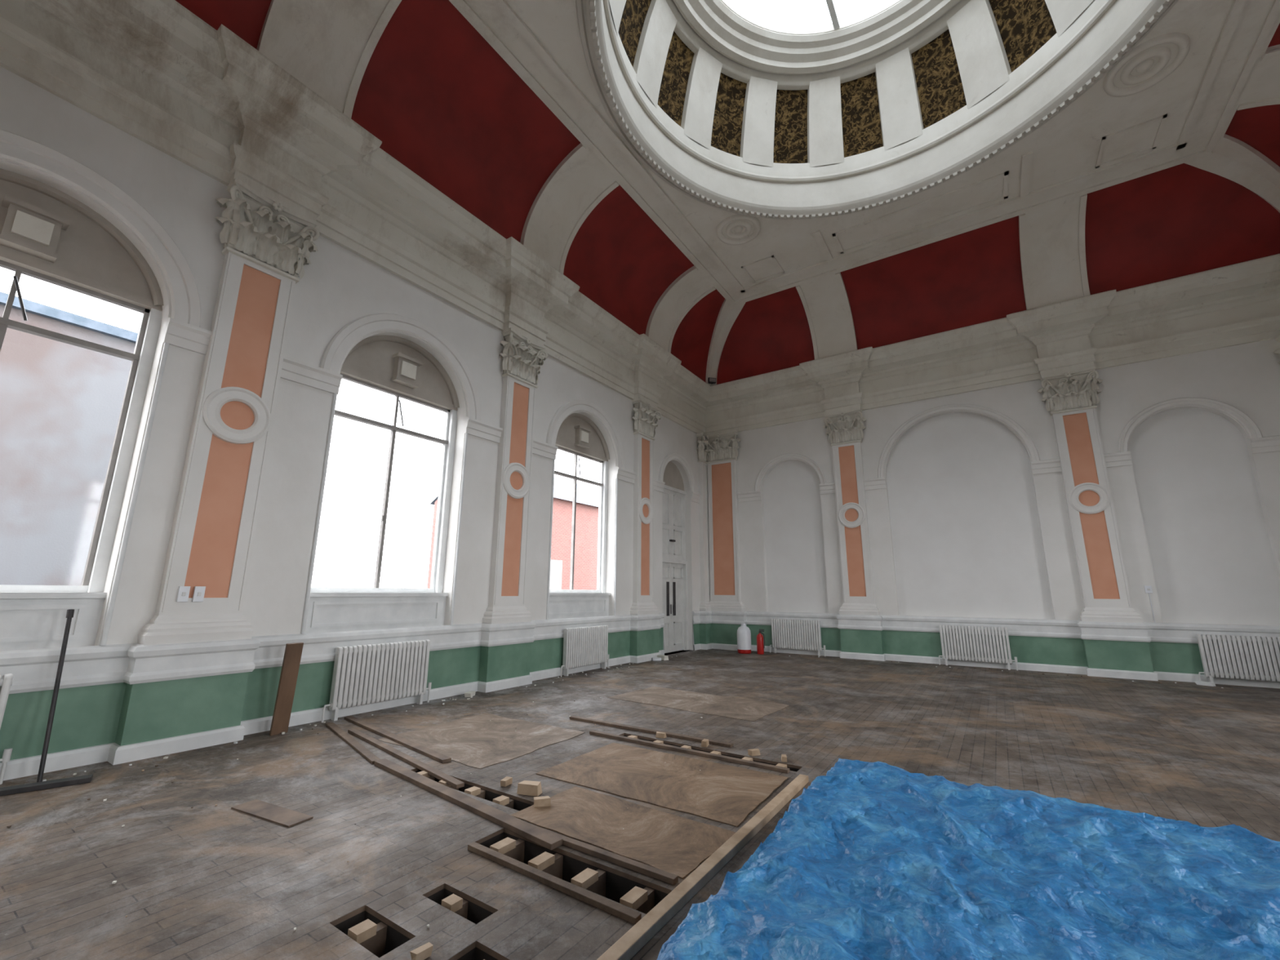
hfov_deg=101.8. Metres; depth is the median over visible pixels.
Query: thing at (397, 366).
window
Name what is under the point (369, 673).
radiator
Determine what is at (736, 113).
dome
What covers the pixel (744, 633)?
gas cylinder
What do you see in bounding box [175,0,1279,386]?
cove
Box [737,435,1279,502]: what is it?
trim
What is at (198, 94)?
trim
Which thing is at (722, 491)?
pilaster
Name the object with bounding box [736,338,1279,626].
wall
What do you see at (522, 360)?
pilaster
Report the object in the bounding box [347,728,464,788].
batten
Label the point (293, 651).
plank
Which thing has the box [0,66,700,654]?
wall
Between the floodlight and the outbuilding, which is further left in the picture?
the outbuilding
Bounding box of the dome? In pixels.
[575,0,1178,219]
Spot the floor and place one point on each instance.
(206, 881)
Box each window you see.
[0,168,169,650]
[300,334,467,633]
[546,413,617,619]
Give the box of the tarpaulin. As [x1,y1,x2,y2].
[657,758,1279,959]
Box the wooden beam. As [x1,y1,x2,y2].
[596,773,808,959]
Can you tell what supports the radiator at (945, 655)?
on the floor
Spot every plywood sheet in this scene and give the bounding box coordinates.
[378,712,584,768]
[510,786,735,879]
[536,742,787,826]
[607,686,788,721]
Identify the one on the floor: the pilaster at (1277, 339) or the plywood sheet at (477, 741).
the plywood sheet at (477, 741)
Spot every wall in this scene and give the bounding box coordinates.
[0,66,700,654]
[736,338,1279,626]
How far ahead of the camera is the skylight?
10.05 m
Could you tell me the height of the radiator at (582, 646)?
0.880 m
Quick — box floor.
[0,648,1279,959]
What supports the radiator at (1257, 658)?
on the floor
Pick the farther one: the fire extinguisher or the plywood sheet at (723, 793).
the fire extinguisher
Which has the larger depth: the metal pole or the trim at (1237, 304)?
the trim at (1237, 304)
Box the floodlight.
[707,377,715,384]
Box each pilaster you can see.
[137,177,319,645]
[482,327,547,624]
[630,398,661,615]
[696,432,711,610]
[704,430,744,611]
[822,408,879,615]
[1036,366,1142,622]
[1272,334,1279,364]
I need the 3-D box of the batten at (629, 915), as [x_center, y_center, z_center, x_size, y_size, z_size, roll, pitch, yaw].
[-0.539,2.242,2.930,1.300,0.030,0.051,-8,-15,34]
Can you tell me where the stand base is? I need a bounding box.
[0,773,93,795]
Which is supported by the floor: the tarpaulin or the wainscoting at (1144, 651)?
the tarpaulin
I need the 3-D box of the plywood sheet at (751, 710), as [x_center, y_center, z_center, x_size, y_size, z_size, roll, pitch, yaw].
[0.829,3.285,7.717,2.430,0.004,1.237,-9,-15,36]
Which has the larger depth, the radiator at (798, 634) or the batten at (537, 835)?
the radiator at (798, 634)
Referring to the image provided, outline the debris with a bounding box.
[6,654,1223,959]
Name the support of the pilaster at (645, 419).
attached to the wall at (167, 208)
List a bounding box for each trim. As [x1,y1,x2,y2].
[0,0,711,433]
[163,317,701,503]
[704,253,1279,435]
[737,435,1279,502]
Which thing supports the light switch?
attached to the pilaster at (267, 245)
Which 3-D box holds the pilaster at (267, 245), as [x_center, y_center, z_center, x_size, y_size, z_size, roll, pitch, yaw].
[-4.640,-0.896,6.041,0.451,5.320,1.144,-8,-14,33]
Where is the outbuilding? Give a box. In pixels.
[0,291,137,585]
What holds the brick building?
on the ground
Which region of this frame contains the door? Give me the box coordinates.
[662,461,688,653]
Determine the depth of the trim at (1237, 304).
11.83 m
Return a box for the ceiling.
[487,0,1252,293]
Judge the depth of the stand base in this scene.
4.22 m
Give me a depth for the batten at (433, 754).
5.54 m
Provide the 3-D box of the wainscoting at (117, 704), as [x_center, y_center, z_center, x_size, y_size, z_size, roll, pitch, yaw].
[-2.269,2.974,8.870,0.270,1.060,15.700,-8,-14,33]
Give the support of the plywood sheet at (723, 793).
on the floor
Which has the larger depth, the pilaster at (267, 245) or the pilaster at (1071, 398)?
the pilaster at (1071, 398)
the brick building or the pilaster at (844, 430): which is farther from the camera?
the brick building
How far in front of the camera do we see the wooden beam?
2.85 m
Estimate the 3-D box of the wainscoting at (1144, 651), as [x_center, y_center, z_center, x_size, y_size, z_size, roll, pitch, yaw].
[7.435,3.609,11.567,13.280,1.060,0.270,-8,-14,33]
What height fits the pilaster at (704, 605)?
5.320 m
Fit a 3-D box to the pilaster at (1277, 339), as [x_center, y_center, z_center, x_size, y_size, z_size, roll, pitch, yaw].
[12.459,-0.177,8.919,1.344,5.320,0.451,-8,-14,33]
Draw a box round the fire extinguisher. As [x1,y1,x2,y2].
[756,629,764,654]
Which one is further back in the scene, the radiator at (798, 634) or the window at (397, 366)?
the radiator at (798, 634)
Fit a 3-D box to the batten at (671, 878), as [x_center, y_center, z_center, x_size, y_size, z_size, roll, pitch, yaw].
[-0.316,2.312,3.254,1.250,0.030,0.050,-8,-14,33]
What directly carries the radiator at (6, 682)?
on the floor
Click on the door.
(675, 598)
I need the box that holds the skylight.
[725,0,893,30]
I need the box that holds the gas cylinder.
[737,623,751,653]
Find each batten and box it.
[324,722,380,764]
[343,715,451,763]
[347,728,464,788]
[373,758,563,849]
[467,841,641,924]
[532,824,678,884]
[569,715,733,747]
[589,729,789,773]
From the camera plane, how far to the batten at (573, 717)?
6.00 m
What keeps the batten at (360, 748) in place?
on the floor
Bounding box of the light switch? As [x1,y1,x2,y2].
[176,586,205,601]
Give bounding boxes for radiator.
[0,673,13,784]
[321,639,431,722]
[560,625,608,676]
[769,618,825,656]
[938,624,1017,670]
[1196,634,1279,682]
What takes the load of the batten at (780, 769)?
on the floor
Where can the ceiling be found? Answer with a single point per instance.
(1153, 103)
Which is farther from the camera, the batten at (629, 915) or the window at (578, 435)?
the window at (578, 435)
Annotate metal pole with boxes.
[36,608,74,782]
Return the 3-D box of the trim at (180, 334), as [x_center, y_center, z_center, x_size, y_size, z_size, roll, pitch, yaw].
[-2.434,-0.787,9.556,0.085,0.300,15.300,-8,-14,33]
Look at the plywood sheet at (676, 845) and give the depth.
3.56 m
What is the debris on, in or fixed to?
on the floor
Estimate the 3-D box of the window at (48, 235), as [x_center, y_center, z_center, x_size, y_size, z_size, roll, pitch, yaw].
[-5.918,-0.747,4.693,0.454,4.450,2.204,-8,-14,33]
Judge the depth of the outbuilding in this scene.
7.79 m
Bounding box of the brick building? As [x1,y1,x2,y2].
[426,477,599,590]

